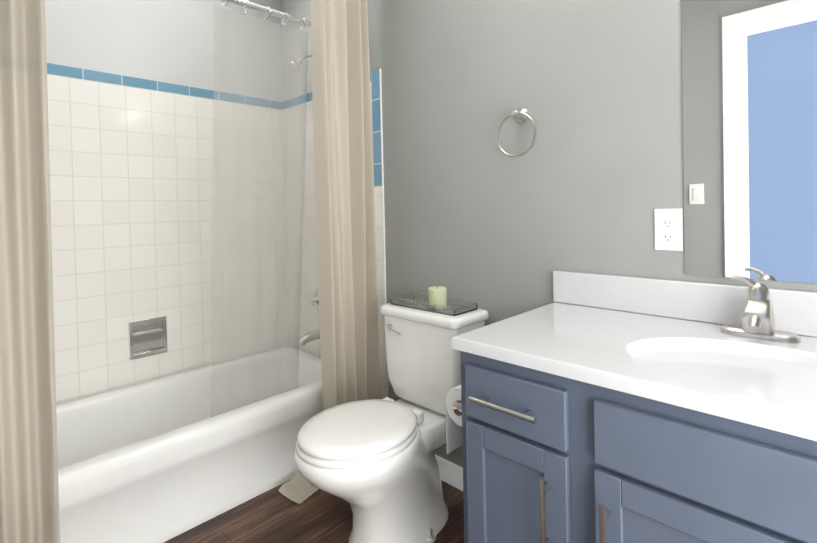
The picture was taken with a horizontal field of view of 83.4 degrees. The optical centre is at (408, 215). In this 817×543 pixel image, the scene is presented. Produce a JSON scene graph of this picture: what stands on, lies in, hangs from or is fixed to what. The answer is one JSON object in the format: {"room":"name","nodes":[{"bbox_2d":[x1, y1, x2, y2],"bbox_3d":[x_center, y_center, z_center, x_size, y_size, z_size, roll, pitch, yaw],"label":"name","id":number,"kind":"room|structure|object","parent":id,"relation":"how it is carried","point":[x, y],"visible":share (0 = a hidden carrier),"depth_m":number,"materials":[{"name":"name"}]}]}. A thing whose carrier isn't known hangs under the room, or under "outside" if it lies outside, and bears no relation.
{"room":"bathroom","nodes":[
{"label":"bathroom","id":0,"kind":"room"},
{"bbox_2d":[47,62,286,403],"bbox_3d":[-1.278,0.104,2.222,0.002,1.532,1.550,0,1,44],"label":"tiled wall","id":1,"kind":"structure","parent":0,"point":[133,181],"depth_m":2.25,"materials":[{"name":"white tile"}]},
{"bbox_2d":[128,316,167,359],"bbox_3d":[-1.259,0.594,2.223,0.037,0.180,0.164,0,1,44],"label":"soap dish","id":2,"kind":"object","parent":1,"relation":"attached to","point":[147,337],"visible":1,"depth_m":2.23,"materials":[{"name":"silver metal"}]},
{"bbox_2d":[45,0,311,101],"bbox_3d":[-1.036,-0.977,1.944,0.765,0.628,1.550,0,1,44],"label":"wall","id":3,"kind":"structure","parent":0,"point":[170,41],"depth_m":2.35,"materials":[{"name":"paint"}]},
{"bbox_2d":[222,0,310,30],"bbox_3d":[-0.752,-0.816,1.672,0.056,0.061,1.530,0,1,44],"label":"curtain rod","id":4,"kind":"object","parent":3,"relation":"attached to","point":[270,12],"visible":0.75,"depth_m":1.85,"materials":[{"name":"silver metal"}]},
{"bbox_2d":[211,7,307,413],"bbox_3d":[-0.622,0.057,1.941,0.175,1.705,0.410,0,1,44],"label":"curtain liner","id":5,"kind":"object","parent":4,"relation":"hanging from","point":[238,232],"visible":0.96,"depth_m":1.91,"materials":[{"name":"white"}]},
{"bbox_2d":[287,54,310,72],"bbox_3d":[-0.563,-0.822,2.446,0.072,0.145,0.175,0,1,44],"label":"shower head","id":6,"kind":"object","parent":3,"relation":"attached to","point":[296,68],"depth_m":2.40},
{"bbox_2d":[163,479,463,542],"bbox_3d":[-0.444,1.188,0.514,3.830,0.060,3.120,0,1,44],"label":"floor","id":7,"kind":"structure","parent":0,"point":[274,515],"depth_m":1.70,"materials":[{"name":"wood"}]},
{"bbox_2d":[56,345,322,542],"bbox_3d":[-0.999,0.971,1.981,0.725,0.354,1.530,0,1,44],"label":"bathtub","id":8,"kind":"object","parent":7,"relation":"on","point":[161,459],"visible":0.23,"depth_m":1.84,"materials":[{"name":"ceramic"}]},
{"bbox_2d":[278,470,317,503],"bbox_3d":[-0.442,1.105,1.881,0.114,0.053,0.138,-1,1,31],"label":"bath mat","id":9,"kind":"object","parent":7,"relation":"on","point":[298,487],"depth_m":1.87,"materials":[{"name":"fabric"}]},
{"bbox_2d":[294,303,488,542],"bbox_3d":[-0.069,0.749,1.628,0.408,0.766,0.714,0,1,44],"label":"toilet","id":10,"kind":"object","parent":7,"relation":"on","point":[374,463],"visible":0.94,"depth_m":1.55,"materials":[{"name":"ceramic"}]},
{"bbox_2d":[390,292,476,315],"bbox_3d":[0.093,0.344,1.797,0.330,0.032,0.146,0,1,44],"label":"tray","id":11,"kind":"object","parent":10,"relation":"on","point":[455,307],"visible":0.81,"depth_m":1.77,"materials":[{"name":"glass"}]},
{"bbox_2d":[428,285,446,307],"bbox_3d":[0.111,0.312,1.758,0.072,0.085,0.072,0,1,44],"label":"candle","id":12,"kind":"object","parent":11,"relation":"on","point":[437,294],"visible":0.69,"depth_m":1.73,"materials":[{"name":"wax"}]},
{"bbox_2d":[451,270,816,542],"bbox_3d":[0.635,0.659,1.030,0.933,0.933,0.600,0,1,44],"label":"bathroom vanity","id":13,"kind":"object","parent":7,"relation":"on","point":[600,408],"visible":0.98,"depth_m":0.96,"materials":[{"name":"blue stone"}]},
{"bbox_2d":[446,385,461,453],"bbox_3d":[0.192,0.579,1.313,0.116,0.204,0.156,0,1,44],"label":"toilet paper roll","id":14,"kind":"object","parent":13,"relation":"attached to","point":[453,421],"visible":0.35,"depth_m":1.30,"materials":[{"name":"white paper"}]},
{"bbox_2d":[720,274,800,342],"bbox_3d":[0.829,0.219,1.091,0.156,0.147,0.101,0,1,44],"label":"faucet","id":15,"kind":"object","parent":13,"relation":"on","point":[757,318],"visible":1,"depth_m":1.09,"materials":[{"name":"silver metal"}]},
{"bbox_2d":[279,68,388,399],"bbox_3d":[-0.423,0.175,2.465,0.870,1.719,0.009,0,1,44],"label":"tiled wall","id":16,"kind":"structure","parent":0,"point":[308,320],"depth_m":2.60,"materials":[{"name":"white tile"}]},
{"bbox_2d":[299,330,319,345],"bbox_3d":[-0.526,0.661,2.473,0.060,0.073,0.151,0,1,44],"label":"tub spout","id":17,"kind":"object","parent":16,"relation":"attached to","point":[305,339],"visible":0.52,"depth_m":2.45,"materials":[{"name":"silver metal"}]},
{"bbox_2d":[310,287,318,311],"bbox_3d":[-0.498,0.469,2.494,0.162,0.150,0.072,0,1,44],"label":"tub valve","id":18,"kind":"object","parent":16,"relation":"attached to","point":[314,300],"visible":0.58,"depth_m":2.48,"materials":[{"name":"silver metal"}]},
{"bbox_2d":[290,0,816,467],"bbox_3d":[0.370,-0.100,1.768,3.250,2.440,0.120,0,1,44],"label":"wall","id":19,"kind":"structure","parent":0,"point":[591,180],"depth_m":1.64,"materials":[{"name":"grey paint"}]},
{"bbox_2d":[434,454,462,490],"bbox_3d":[0.212,1.076,1.875,0.854,0.093,0.012,0,1,44],"label":"baseboard","id":20,"kind":"structure","parent":19,"relation":"attached to","point":[451,473],"depth_m":1.89,"materials":[{"name":"white paint"}]},
{"bbox_2d":[496,108,536,157],"bbox_3d":[0.387,-0.291,1.619,0.159,0.178,0.058,0,1,44],"label":"towel ring","id":21,"kind":"object","parent":19,"relation":"attached to","point":[521,116],"visible":1,"depth_m":1.61,"materials":[{"name":"silver metal"}]},
{"bbox_2d":[654,209,682,250],"bbox_3d":[0.745,0.042,1.315,0.072,0.120,0.009,0,1,44],"label":"outlet","id":22,"kind":"object","parent":19,"relation":"attached to","point":[668,230],"visible":1,"depth_m":1.31,"materials":[{"name":"white plastic"}]},
{"bbox_2d":[681,0,816,283],"bbox_3d":[1.077,-0.350,0.977,0.870,1.027,0.005,0,1,44],"label":"mirror","id":23,"kind":"object","parent":19,"relation":"attached to","point":[749,80],"visible":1,"depth_m":1.18,"materials":[{"name":"clear glass"}]},
{"bbox_3d":[-0.700,-1.279,1.603,0.024,0.029,1.514,0,1,44],"label":"track","id":24,"kind":"object","parent":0,"visible":0},
{"bbox_2d":[0,0,59,542],"bbox_3d":[-1.100,-0.049,1.187,0.112,2.398,0.280,0,1,44],"label":"curtain","id":25,"kind":"object","parent":24,"relation":"hanging from","point":[29,497],"visible":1,"depth_m":1.24,"materials":[{"name":"fabric"}]},
{"bbox_2d":[310,0,379,410],"bbox_3d":[-0.244,-0.081,2.011,0.185,2.398,0.295,0,1,44],"label":"curtain","id":26,"kind":"object","parent":24,"relation":"hanging from","point":[345,216],"visible":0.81,"depth_m":2.01,"materials":[{"name":"fabric"}]}
]}

